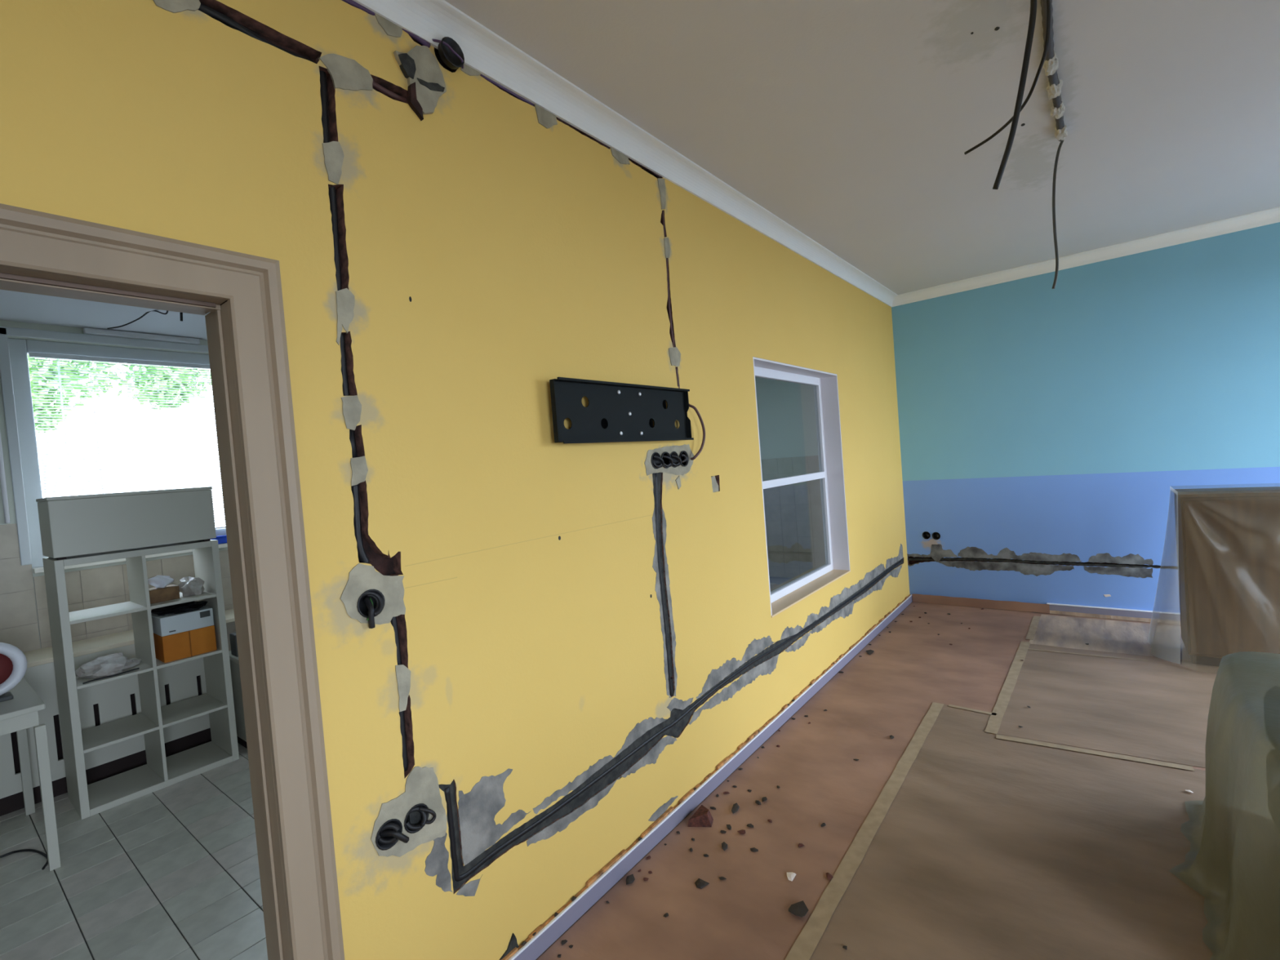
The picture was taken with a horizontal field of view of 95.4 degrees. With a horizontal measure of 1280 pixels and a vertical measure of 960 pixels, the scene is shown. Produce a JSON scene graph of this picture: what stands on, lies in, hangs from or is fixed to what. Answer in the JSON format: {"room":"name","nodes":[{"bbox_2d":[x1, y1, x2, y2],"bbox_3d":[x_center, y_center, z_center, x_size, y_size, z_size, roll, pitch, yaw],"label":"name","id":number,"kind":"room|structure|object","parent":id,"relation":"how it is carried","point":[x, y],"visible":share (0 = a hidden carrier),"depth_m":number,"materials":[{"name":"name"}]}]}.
{"room":"room under renovation","nodes":[
{"label":"room under renovation","id":0,"kind":"room"},
{"bbox_2d":[0,289,210,340],"bbox_3d":[-1.131,-1.221,4.294,3.608,0.120,8.300,-3,2,38],"label":"ceiling","id":1,"kind":"structure","parent":0,"point":[15,306],"depth_m":3.46,"materials":[{"name":"grey paint"}]},
{"bbox_2d":[106,310,168,328],"bbox_3d":[-2.968,-0.954,3.465,0.369,0.096,0.068,-4,2,2],"label":"cable","id":2,"kind":"object","parent":1,"relation":"attached to","point":[146,313],"visible":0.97,"depth_m":3.47,"materials":[{"name":"black plastic"}]},
{"bbox_2d":[179,312,182,321],"bbox_3d":[-2.773,-0.987,3.522,0.014,0.051,0.017,-3,2,38],"label":"stub","id":3,"kind":"object","parent":1,"relation":"attached to","point":[180,313],"visible":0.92,"depth_m":3.52,"materials":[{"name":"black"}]},
{"bbox_2d":[0,320,235,652],"bbox_3d":[-2.318,0.265,5.354,0.307,2.920,8.300,-3,2,38],"label":"wall","id":4,"kind":"structure","parent":0,"point":[24,624],"depth_m":3.55,"materials":[{"name":"beige tile"}]},
{"bbox_2d":[0,431,10,523],"bbox_3d":[-3.714,-0.338,3.363,0.021,1.183,0.021,-3,2,38],"label":"conduit pipe","id":5,"kind":"object","parent":4,"relation":"attached to","point":[6,508],"visible":1,"depth_m":3.37,"materials":[{"name":"white paint"}]},
{"bbox_2d":[0,326,227,573],"bbox_3d":[-3.306,-0.231,3.950,0.170,1.491,1.340,-3,2,38],"label":"window","id":6,"kind":"structure","parent":4,"relation":"in","point":[14,363],"depth_m":3.51,"materials":[{"name":"grey plastic"}]},
{"bbox_2d":[28,351,226,528],"bbox_3d":[-3.297,-0.216,3.945,0.036,1.185,1.082,-3,2,38],"label":"window pane","id":7,"kind":"object","parent":6,"relation":"attached to","point":[41,355],"visible":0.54,"depth_m":3.83,"materials":[{"name":"clear"}]},
{"bbox_2d":[209,534,226,543],"bbox_3d":[-3.017,0.429,4.223,0.072,0.055,0.202,-3,2,38],"label":"case","id":8,"kind":"object","parent":6,"relation":"on","point":[221,539],"visible":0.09,"depth_m":4.18,"materials":[{"name":"blue plastic"}]},
{"bbox_2d":[0,0,910,959],"bbox_3d":[-0.003,-0.075,2.600,0.156,3.200,8.460,-3,2,38],"label":"wall","id":9,"kind":"structure","parent":0,"point":[492,250],"depth_m":1.83,"materials":[{"name":"yellow paint"}]},
{"bbox_2d":[0,203,344,959],"bbox_3d":[-1.167,0.584,1.075,0.190,2.154,1.040,-3,2,38],"label":"door frame","id":10,"kind":"structure","parent":9,"relation":"in","point":[42,253],"depth_m":1.36,"materials":[{"name":"paint"}]},
{"bbox_2d":[198,3,329,142],"bbox_3d":[-0.949,-0.982,1.399,0.022,0.236,0.389,-3,2,38],"label":"cable","id":11,"kind":"object","parent":9,"relation":"attached to","point":[214,14],"visible":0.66,"depth_m":1.45,"materials":[{"name":"black plastic"}]},
{"bbox_2d":[328,186,342,290],"bbox_3d":[-0.813,-0.649,1.548,0.022,0.311,0.030,-3,2,38],"label":"cable","id":12,"kind":"object","parent":9,"relation":"attached to","point":[332,195],"visible":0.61,"depth_m":1.54,"materials":[{"name":"black plastic"}]},
{"bbox_2d":[339,333,349,395],"bbox_3d":[-0.791,-0.303,1.552,0.019,0.183,0.021,-3,2,38],"label":"cable","id":13,"kind":"object","parent":9,"relation":"attached to","point":[344,366],"visible":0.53,"depth_m":1.54,"materials":[{"name":"black plastic"}]},
{"bbox_2d":[349,429,356,457],"bbox_3d":[-0.773,-0.095,1.561,0.019,0.089,0.020,-3,2,38],"label":"cable","id":14,"kind":"object","parent":9,"relation":"attached to","point":[352,435],"visible":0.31,"depth_m":1.55,"materials":[{"name":"black plastic"}]},
{"bbox_2d":[342,0,374,15],"bbox_3d":[-0.787,-1.303,1.590,0.013,0.020,0.135,-3,2,38],"label":"cable","id":15,"kind":"object","parent":9,"relation":"attached to","point":[351,2],"visible":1,"depth_m":1.60,"materials":[{"name":"purple plastic"}]},
{"bbox_2d":[351,484,369,563],"bbox_3d":[-0.754,0.119,1.566,0.021,0.224,0.037,-3,2,38],"label":"cable","id":16,"kind":"object","parent":9,"relation":"attached to","point":[362,557],"visible":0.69,"depth_m":1.55,"materials":[{"name":"black plastic"}]},
{"bbox_2d":[356,589,385,628],"bbox_3d":[-0.724,0.343,1.560,0.064,0.102,0.076,-3,2,38],"label":"box","id":17,"kind":"object","parent":9,"relation":"attached to","point":[371,603],"visible":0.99,"depth_m":1.56,"materials":[{"name":"black plastic"}]},
{"bbox_2d":[372,80,406,102],"bbox_3d":[-0.728,-1.120,1.682,0.017,0.025,0.110,-3,2,38],"label":"cable","id":18,"kind":"object","parent":9,"relation":"attached to","point":[375,86],"visible":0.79,"depth_m":1.68,"materials":[{"name":"red plastic"}]},
{"bbox_2d":[375,818,408,850],"bbox_3d":[-0.679,0.953,1.574,0.066,0.077,0.084,-3,2,38],"label":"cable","id":19,"kind":"object","parent":9,"relation":"attached to","point":[388,834],"visible":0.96,"depth_m":1.57,"materials":[{"name":"black plastic"}]},
{"bbox_2d":[390,616,401,664],"bbox_3d":[-0.686,0.450,1.633,0.019,0.154,0.023,-3,2,38],"label":"cable","id":20,"kind":"object","parent":9,"relation":"attached to","point":[393,621],"visible":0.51,"depth_m":1.63,"materials":[{"name":"black plastic"}]},
{"bbox_2d":[399,711,408,771],"bbox_3d":[-0.669,0.715,1.637,0.019,0.203,0.022,-3,2,38],"label":"cable","id":21,"kind":"object","parent":9,"relation":"attached to","point":[402,728],"visible":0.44,"depth_m":1.63,"materials":[{"name":"black plastic"}]},
{"bbox_2d":[402,28,430,48],"bbox_3d":[-0.670,-1.323,1.738,0.017,0.026,0.091,-3,2,38],"label":"cable","id":22,"kind":"object","parent":9,"relation":"attached to","point":[424,42],"visible":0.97,"depth_m":1.74,"materials":[{"name":"purple plastic"}]},
{"bbox_2d":[404,803,435,833],"bbox_3d":[-0.629,0.946,1.641,0.062,0.076,0.089,-3,2,38],"label":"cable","id":23,"kind":"object","parent":9,"relation":"attached to","point":[424,811],"visible":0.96,"depth_m":1.64,"materials":[{"name":"black plastic"}]},
{"bbox_2d":[431,36,464,69],"bbox_3d":[-0.590,-1.320,1.797,0.034,0.084,0.111,-3,2,44],"label":"box","id":24,"kind":"object","parent":9,"relation":"attached to","point":[451,53],"visible":1,"depth_m":1.80,"materials":[{"name":"black plastic"}]},
{"bbox_2d":[480,74,533,106],"bbox_3d":[-0.457,-1.349,2.017,0.011,0.013,0.230,-3,2,38],"label":"cable","id":25,"kind":"object","parent":9,"relation":"attached to","point":[495,83],"visible":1,"depth_m":2.01,"materials":[{"name":"purple plastic"}]},
{"bbox_2d":[555,116,608,148],"bbox_3d":[-0.225,-1.381,2.314,0.011,0.015,0.303,-3,2,38],"label":"cable","id":26,"kind":"object","parent":9,"relation":"attached to","point":[557,118],"visible":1,"depth_m":2.31,"materials":[{"name":"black plastic"}]},
{"bbox_2d":[549,377,693,443],"bbox_3d":[-0.047,-0.274,2.399,0.067,0.235,0.854,-3,2,38],"label":"bracket","id":27,"kind":"object","parent":9,"relation":"attached to","point":[615,412],"visible":1,"depth_m":2.34,"materials":[{"name":"black metal"}]},
{"bbox_2d":[352,0,897,306],"bbox_3d":[-0.043,-1.444,2.471,0.086,0.154,8.400,-3,2,38],"label":"trim","id":28,"kind":"structure","parent":9,"relation":"attached to","point":[484,51],"depth_m":2.28,"materials":[{"name":"white"}]},
{"bbox_2d":[628,158,660,177],"bbox_3d":[0.020,-1.412,2.628,0.011,0.015,0.235,-3,2,38],"label":"cable","id":29,"kind":"object","parent":9,"relation":"attached to","point":[650,171],"visible":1,"depth_m":2.63,"materials":[{"name":"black plastic"}]},
{"bbox_2d":[651,452,664,468],"bbox_3d":[0.066,-0.086,2.593,0.059,0.076,0.076,-3,2,38],"label":"box","id":30,"kind":"object","parent":9,"relation":"attached to","point":[657,462],"visible":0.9,"depth_m":2.59,"materials":[{"name":"black plastic"}]},
{"bbox_2d":[661,210,665,236],"bbox_3d":[0.109,-1.200,2.727,0.011,0.117,0.014,-3,2,38],"label":"cable","id":31,"kind":"object","parent":9,"relation":"attached to","point":[662,213],"visible":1,"depth_m":2.72,"materials":[{"name":"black plastic"}]},
{"bbox_2d":[655,473,671,696],"bbox_3d":[0.098,0.471,2.607,0.018,1.003,0.044,-3,2,38],"label":"cable","id":32,"kind":"object","parent":9,"relation":"attached to","point":[656,486],"visible":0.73,"depth_m":2.60,"materials":[{"name":"black plastic"}]},
{"bbox_2d":[661,451,673,468],"bbox_3d":[0.121,-0.091,2.640,0.030,0.076,0.076,-3,2,38],"label":"box","id":33,"kind":"object","parent":9,"relation":"attached to","point":[665,456],"visible":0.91,"depth_m":2.64,"materials":[{"name":"black plastic"}]},
{"bbox_2d":[666,258,675,346],"bbox_3d":[0.139,-0.831,2.739,0.012,0.414,0.026,-3,2,38],"label":"cable","id":34,"kind":"object","parent":9,"relation":"attached to","point":[668,300],"visible":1,"depth_m":2.73,"materials":[{"name":"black plastic"}]},
{"bbox_2d":[670,451,681,467],"bbox_3d":[0.152,-0.095,2.703,0.059,0.076,0.076,-3,2,38],"label":"box","id":35,"kind":"object","parent":9,"relation":"attached to","point":[677,460],"visible":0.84,"depth_m":2.71,"materials":[{"name":"black plastic"}]},
{"bbox_2d":[675,368,679,388],"bbox_3d":[0.176,-0.480,2.760,0.012,0.098,0.023,-3,2,38],"label":"cable","id":36,"kind":"object","parent":9,"relation":"attached to","point":[677,374],"visible":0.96,"depth_m":2.76,"materials":[{"name":"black plastic"}]},
{"bbox_2d":[679,450,688,466],"bbox_3d":[0.211,-0.101,2.754,0.023,0.076,0.076,-3,2,38],"label":"box","id":37,"kind":"object","parent":9,"relation":"attached to","point":[685,455],"visible":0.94,"depth_m":2.75,"materials":[{"name":"black plastic"}]},
{"bbox_2d":[688,404,705,460],"bbox_3d":[0.279,-0.234,2.797,0.092,0.273,0.043,-5,2,-24],"label":"cable loop","id":38,"kind":"object","parent":9,"relation":"attached to","point":[695,408],"visible":0.94,"depth_m":2.80,"materials":[{"name":"black plastic"}]},
{"bbox_2d":[501,594,912,959],"bbox_3d":[1.027,1.378,3.683,0.022,0.084,5.615,-3,2,38],"label":"baseboard","id":39,"kind":"structure","parent":9,"relation":"attached to","point":[599,884],"depth_m":2.52,"materials":[{"name":"grey wood"}]},
{"bbox_2d":[752,356,850,617],"bbox_3d":[1.078,0.002,4.004,0.176,1.529,1.404,-3,2,38],"label":"window","id":40,"kind":"structure","parent":9,"relation":"in","point":[830,475],"depth_m":4.51,"materials":[{"name":"white paint"}]},
{"bbox_2d":[0,576,1151,959],"bbox_3d":[0.635,1.542,2.589,8.250,0.120,9.200,-3,2,38],"label":"floor","id":41,"kind":"structure","parent":0,"point":[171,872],"depth_m":2.48,"materials":[{"name":"grey tile"}]},
{"bbox_2d":[0,848,48,870],"bbox_3d":[-2.868,1.744,2.666,0.425,0.010,0.167,-4,2,-2],"label":"power cord","id":42,"kind":"object","parent":41,"relation":"on","point":[42,853],"visible":0.93,"depth_m":2.72,"materials":[{"name":"black plastic"}]},
{"bbox_2d":[0,676,61,871],"bbox_3d":[-3.274,1.417,2.419,0.830,0.740,1.100,-3,2,38],"label":"table","id":43,"kind":"object","parent":41,"relation":"on","point":[19,713],"visible":0.91,"depth_m":2.58,"materials":[{"name":"grey wood"}]},
{"bbox_2d":[0,642,26,702],"bbox_3d":[-2.974,0.878,2.652,0.100,0.274,0.258,-3,2,38],"label":"heater","id":44,"kind":"object","parent":43,"relation":"on","point":[13,662],"visible":1,"depth_m":2.69,"materials":[{"name":"white paint"}]},
{"bbox_2d":[0,653,13,684],"bbox_3d":[-2.973,0.870,2.650,0.016,0.168,0.168,-3,2,38],"label":"grille","id":45,"kind":"object","parent":44,"relation":"attached to","point":[6,660],"depth_m":2.69,"materials":[{"name":"red"}]},
{"bbox_2d":[0,608,235,816],"bbox_3d":[-3.379,1.380,3.356,0.392,0.775,2.300,-3,2,38],"label":"cabinet","id":46,"kind":"object","parent":41,"relation":"on","point":[107,702],"visible":0.39,"depth_m":3.40,"materials":[{"name":"grey wood"}]},
{"bbox_2d":[42,539,239,819],"bbox_3d":[-2.844,1.058,3.355,0.380,1.335,0.700,-3,2,38],"label":"cube shelf","id":47,"kind":"object","parent":41,"relation":"on","point":[160,771],"visible":0.84,"depth_m":3.28,"materials":[{"name":"grey wood"}]},
{"bbox_2d":[75,652,141,678],"bbox_3d":[-2.947,1.016,3.211,0.251,0.087,0.261,-5,2,-16],"label":"plastic wrap","id":48,"kind":"object","parent":47,"relation":"on","point":[117,663],"visible":0.98,"depth_m":3.14,"materials":[{"name":"plastic"}]},
{"bbox_2d":[82,667,139,684],"bbox_3d":[-2.826,1.046,3.116,0.023,0.009,0.233,-3,2,33],"label":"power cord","id":49,"kind":"object","parent":47,"relation":"on","point":[137,668],"visible":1,"depth_m":3.10,"materials":[{"name":"grey plastic"}]},
{"bbox_2d":[35,486,216,559],"bbox_3d":[-2.904,0.232,3.325,0.363,0.322,0.702,-3,2,38],"label":"storage box","id":50,"kind":"object","parent":47,"relation":"on","point":[85,524],"visible":1,"depth_m":3.16,"materials":[{"name":"grey"}]},
{"bbox_2d":[147,575,179,604],"bbox_3d":[-2.798,0.627,3.395,0.120,0.152,0.150,-3,2,38],"label":"tissue box","id":51,"kind":"object","parent":47,"relation":"on","point":[162,592],"visible":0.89,"depth_m":3.38,"materials":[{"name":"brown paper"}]},
{"bbox_2d":[153,625,217,662],"bbox_3d":[-2.731,0.960,3.480,0.292,0.150,0.250,-3,2,38],"label":"cardboard box","id":52,"kind":"object","parent":47,"relation":"on","point":[175,646],"visible":0.7,"depth_m":3.38,"materials":[{"name":"brown cardboard"}]},
{"bbox_2d":[151,605,213,636],"bbox_3d":[-2.743,0.832,3.478,0.286,0.105,0.250,-3,2,38],"label":"carton","id":53,"kind":"object","parent":52,"relation":"on","point":[162,625],"visible":0.75,"depth_m":3.38,"materials":[{"name":"white"}]},
{"bbox_2d":[151,600,207,615],"bbox_3d":[-2.752,0.755,3.480,0.267,0.050,0.238,-5,2,-26],"label":"cloth bundle","id":54,"kind":"object","parent":53,"relation":"on","point":[190,606],"visible":0.86,"depth_m":3.41,"materials":[{"name":"black fabric"}]},
{"bbox_2d":[200,609,210,617],"bbox_3d":[-2.581,0.795,3.457,0.001,0.035,0.050,-3,2,38],"label":"print","id":55,"kind":"object","parent":53,"relation":"attached to","point":[203,613],"depth_m":3.46,"materials":[{"name":"grey plastic"}]},
{"bbox_2d":[177,576,204,595],"bbox_3d":[-2.722,0.640,3.533,0.164,0.107,0.132,-3,2,38],"label":"plastic bag","id":56,"kind":"object","parent":47,"relation":"on","point":[188,586],"visible":0.99,"depth_m":3.49,"materials":[{"name":"plastic"}]},
{"bbox_2d":[228,650,247,748],"bbox_3d":[-2.367,1.383,3.921,0.373,0.580,0.609,-3,2,38],"label":"base cabinet","id":57,"kind":"object","parent":41,"relation":"on","point":[234,663],"visible":0.05,"depth_m":3.67,"materials":[{"name":"grey wood"}]},
{"bbox_2d":[228,650,239,663],"bbox_3d":[-2.388,1.107,3.913,0.373,0.025,0.609,-3,2,38],"label":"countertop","id":58,"kind":"structure","parent":57,"relation":"on","point":[235,659],"depth_m":3.67,"materials":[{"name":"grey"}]},
{"bbox_2d":[229,631,238,657],"bbox_3d":[-2.510,1.038,3.756,0.112,0.140,0.195,-3,2,38],"label":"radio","id":59,"kind":"object","parent":58,"relation":"on","point":[233,636],"visible":0.16,"depth_m":3.67,"materials":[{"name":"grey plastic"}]},
{"bbox_2d":[537,602,1218,959],"bbox_3d":[1.840,1.426,1.243,4.264,0.006,8.360,-3,2,38],"label":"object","id":60,"kind":"structure","parent":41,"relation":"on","point":[968,833],"depth_m":2.48,"materials":[{"name":"paper"}]},
{"bbox_2d":[561,939,567,945],"bbox_3d":[-0.256,1.564,1.973,0.023,0.007,0.016,-5,2,-28],"label":"crumb","id":61,"kind":"object","parent":60,"relation":"on","point":[564,941],"visible":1,"depth_m":1.97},
{"bbox_2d":[626,874,635,884],"bbox_3d":[-0.040,1.534,2.239,0.037,0.019,0.044,-5,2,-17],"label":"rubble","id":62,"kind":"object","parent":60,"relation":"on","point":[630,878],"visible":1,"depth_m":2.23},
{"bbox_2d":[688,804,713,826],"bbox_3d":[0.278,1.482,2.588,0.100,0.054,0.135,-4,2,22],"label":"rubble","id":63,"kind":"object","parent":60,"relation":"on","point":[702,817],"visible":1,"depth_m":2.55,"materials":[{"name":"brick"}]},
{"bbox_2d":[694,878,709,888],"bbox_3d":[0.230,1.518,2.191,0.052,0.012,0.040,-3,2,30],"label":"rubble","id":64,"kind":"object","parent":60,"relation":"on","point":[700,883],"visible":1,"depth_m":2.19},
{"bbox_2d":[721,841,727,850],"bbox_3d":[0.346,1.503,2.387,0.025,0.013,0.050,-4,2,10],"label":"crumb","id":65,"kind":"object","parent":60,"relation":"on","point":[724,846],"visible":1,"depth_m":2.38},
{"bbox_2d":[726,824,731,829],"bbox_3d":[0.385,1.499,2.514,0.020,0.008,0.035,-4,2,2],"label":"crumb","id":66,"kind":"object","parent":60,"relation":"on","point":[728,826],"visible":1,"depth_m":2.51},
{"bbox_2d":[731,802,739,813],"bbox_3d":[0.432,1.488,2.636,0.028,0.015,0.077,-4,2,20],"label":"rubble","id":67,"kind":"object","parent":60,"relation":"on","point":[735,806],"visible":1,"depth_m":2.63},
{"bbox_2d":[737,829,745,834],"bbox_3d":[0.432,1.494,2.473,0.036,0.013,0.024,-4,2,28],"label":"crumb","id":68,"kind":"object","parent":60,"relation":"on","point":[742,831],"visible":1,"depth_m":2.47,"materials":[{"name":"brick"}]},
{"bbox_2d":[746,823,753,827],"bbox_3d":[0.478,1.492,2.512,0.021,0.008,0.031,-6,2,-43],"label":"crumb","id":69,"kind":"object","parent":60,"relation":"on","point":[751,825],"visible":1,"depth_m":2.51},
{"bbox_2d":[750,847,758,851],"bbox_3d":[0.462,1.496,2.358,0.030,0.010,0.020,-5,2,-5],"label":"crumb","id":70,"kind":"object","parent":60,"relation":"on","point":[753,849],"visible":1,"depth_m":2.35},
{"bbox_2d":[755,800,760,804],"bbox_3d":[0.541,1.480,2.673,0.025,0.013,0.034,-6,2,-43],"label":"crumb","id":71,"kind":"object","parent":60,"relation":"on","point":[757,802],"visible":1,"depth_m":2.67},
{"bbox_2d":[761,796,767,801],"bbox_3d":[0.575,1.478,2.699,0.027,0.010,0.041,-4,2,0],"label":"crumb","id":72,"kind":"object","parent":60,"relation":"on","point":[764,798],"visible":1,"depth_m":2.69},
{"bbox_2d":[786,871,795,881],"bbox_3d":[0.568,1.493,2.201,0.034,0.009,0.047,-3,2,33],"label":"rubble","id":73,"kind":"object","parent":60,"relation":"on","point":[790,875],"visible":1,"depth_m":2.19,"materials":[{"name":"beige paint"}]},
{"bbox_2d":[788,900,808,917],"bbox_3d":[0.553,1.495,2.028,0.075,0.018,0.062,-6,2,-43],"label":"rubble","id":74,"kind":"object","parent":60,"relation":"on","point":[799,908],"visible":1,"depth_m":2.02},
{"bbox_2d":[826,872,833,879],"bbox_3d":[0.705,1.481,2.179,0.030,0.014,0.028,-6,2,-41],"label":"crumb","id":75,"kind":"object","parent":60,"relation":"on","point":[829,877],"visible":1,"depth_m":2.17,"materials":[{"name":"brick"}]},
{"bbox_2d":[866,649,874,654],"bbox_3d":[1.782,1.331,4.503,0.064,0.013,0.106,-4,2,13],"label":"rubble","id":76,"kind":"object","parent":60,"relation":"on","point":[868,651],"visible":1,"depth_m":4.50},
{"bbox_2d":[911,593,1049,613],"bbox_3d":[3.167,1.157,5.482,1.130,0.088,0.001,-3,2,39],"label":"paper upstand","id":77,"kind":"object","parent":60,"relation":"on","point":[973,602],"visible":1,"depth_m":5.45,"materials":[{"name":"brown paper"}]},
{"bbox_2d":[1049,610,1151,622],"bbox_3d":[4.007,1.140,4.795,1.041,0.034,0.001,-3,2,39],"label":"paper upstand","id":78,"kind":"object","parent":60,"relation":"on","point":[1058,612],"visible":0.68,"depth_m":4.90,"materials":[{"name":"paper"}]},
{"bbox_2d":[1174,486,1279,666],"bbox_3d":[3.928,0.626,3.789,0.612,1.122,0.431,-3,2,38],"label":"furniture","id":79,"kind":"object","parent":60,"relation":"on","point":[1229,538],"visible":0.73,"depth_m":3.68,"materials":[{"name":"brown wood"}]},
{"bbox_2d":[1146,485,1180,664],"bbox_3d":[3.826,0.621,3.778,0.826,1.144,0.642,-3,2,38],"label":"sheet","id":80,"kind":"object","parent":79,"relation":"on","point":[1164,633],"visible":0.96,"depth_m":3.91,"materials":[{"name":"beige"}]},
{"bbox_3d":[2.395,1.040,1.551,0.860,0.660,1.030,-3,2,38],"label":"armchair","id":81,"kind":"object","parent":60,"relation":"on","visible":0},
{"bbox_2d":[1168,651,1279,959],"bbox_3d":[2.351,1.013,1.568,1.392,0.716,1.446,-3,2,38],"label":"sheet","id":82,"kind":"object","parent":81,"relation":"on","point":[1233,860],"visible":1,"depth_m":1.77,"materials":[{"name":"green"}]},
{"bbox_2d":[755,377,825,578],"bbox_3d":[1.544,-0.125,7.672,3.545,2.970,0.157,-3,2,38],"label":"window pane","id":83,"kind":"structure","parent":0,"point":[787,422],"depth_m":7.32,"materials":[{"name":"clear glass"}]},
{"bbox_2d":[444,0,1279,294],"bbox_3d":[1.642,-1.653,1.168,4.640,0.212,8.650,-3,2,38],"label":"ceiling","id":84,"kind":"structure","parent":0,"point":[853,123],"depth_m":2.50,"materials":[{"name":"white paint"}]},
{"bbox_2d":[964,0,1050,155],"bbox_3d":[1.312,-1.437,2.067,0.081,0.272,0.545,-4,2,5],"label":"cable","id":85,"kind":"object","parent":84,"relation":"hanging from","point":[1048,2],"visible":0.88,"depth_m":1.96,"materials":[{"name":"black plastic"}]},
{"bbox_2d":[992,0,1037,189],"bbox_3d":[1.264,-1.299,1.937,0.068,0.556,0.243,-5,2,-3],"label":"hanging cable","id":86,"kind":"object","parent":84,"relation":"hanging from","point":[1033,2],"visible":1,"depth_m":1.95,"materials":[{"name":"black plastic"}]},
{"bbox_2d":[1040,0,1067,142],"bbox_3d":[1.526,-1.593,2.168,0.063,0.058,1.671,-3,2,38],"label":"conduit","id":87,"kind":"object","parent":84,"relation":"attached to","point":[1051,64],"visible":0.99,"depth_m":2.33,"materials":[{"name":"grey plastic"}]},
{"bbox_2d":[1051,140,1063,288],"bbox_3d":[2.061,-1.308,2.872,0.084,0.710,0.017,-3,2,38],"label":"hanging cable","id":88,"kind":"object","parent":84,"relation":"hanging from","point":[1061,142],"visible":0.98,"depth_m":2.88,"materials":[{"name":"black plastic"}]},
{"bbox_2d":[891,222,1279,610],"bbox_3d":[4.388,-0.469,4.503,4.547,3.200,0.202,-3,2,39],"label":"wall","id":89,"kind":"structure","parent":0,"point":[1046,433],"depth_m":4.92,"materials":[{"name":"blue paint"}]},
{"bbox_2d":[922,531,930,538],"bbox_3d":[2.835,0.544,5.757,0.076,0.076,0.058,-3,2,39],"label":"box","id":90,"kind":"object","parent":89,"relation":"attached to","point":[926,535],"visible":1,"depth_m":5.77,"materials":[{"name":"black plastic"}]},
{"bbox_2d":[932,532,940,539],"bbox_3d":[2.904,0.544,5.701,0.076,0.076,0.058,-3,2,39],"label":"box","id":91,"kind":"object","parent":89,"relation":"attached to","point":[935,535],"visible":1,"depth_m":5.71,"materials":[{"name":"black plastic"}]},
{"bbox_2d":[892,206,1279,306],"bbox_3d":[4.140,-1.853,4.395,4.320,0.095,0.086,-3,2,39],"label":"trim","id":92,"kind":"structure","parent":89,"relation":"attached to","point":[1272,215],"depth_m":4.72,"materials":[{"name":"white"}]},
{"bbox_2d":[1046,602,1180,622],"bbox_3d":[4.469,1.087,4.431,2.260,0.092,0.027,-3,2,39],"label":"baseboard","id":93,"kind":"structure","parent":89,"relation":"attached to","point":[1053,606],"depth_m":4.90,"materials":[{"name":"grey wood"}]},
{"label":"outside","id":94,"kind":"structure","parent":0,"visible":0},
{"bbox_3d":[2.788,1.972,5.906,60.000,0.300,60.000,-3,2,38],"label":"ground","id":95,"kind":"structure","parent":94,"visible":0},
{"bbox_2d":[27,354,211,433],"bbox_3d":[-5.519,-0.581,7.622,1.973,5.978,4.439,-3,2,38],"label":"tree","id":96,"kind":"object","parent":95,"relation":"on","point":[29,360],"visible":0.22,"depth_m":6.58,"materials":[{"name":"green plant"}]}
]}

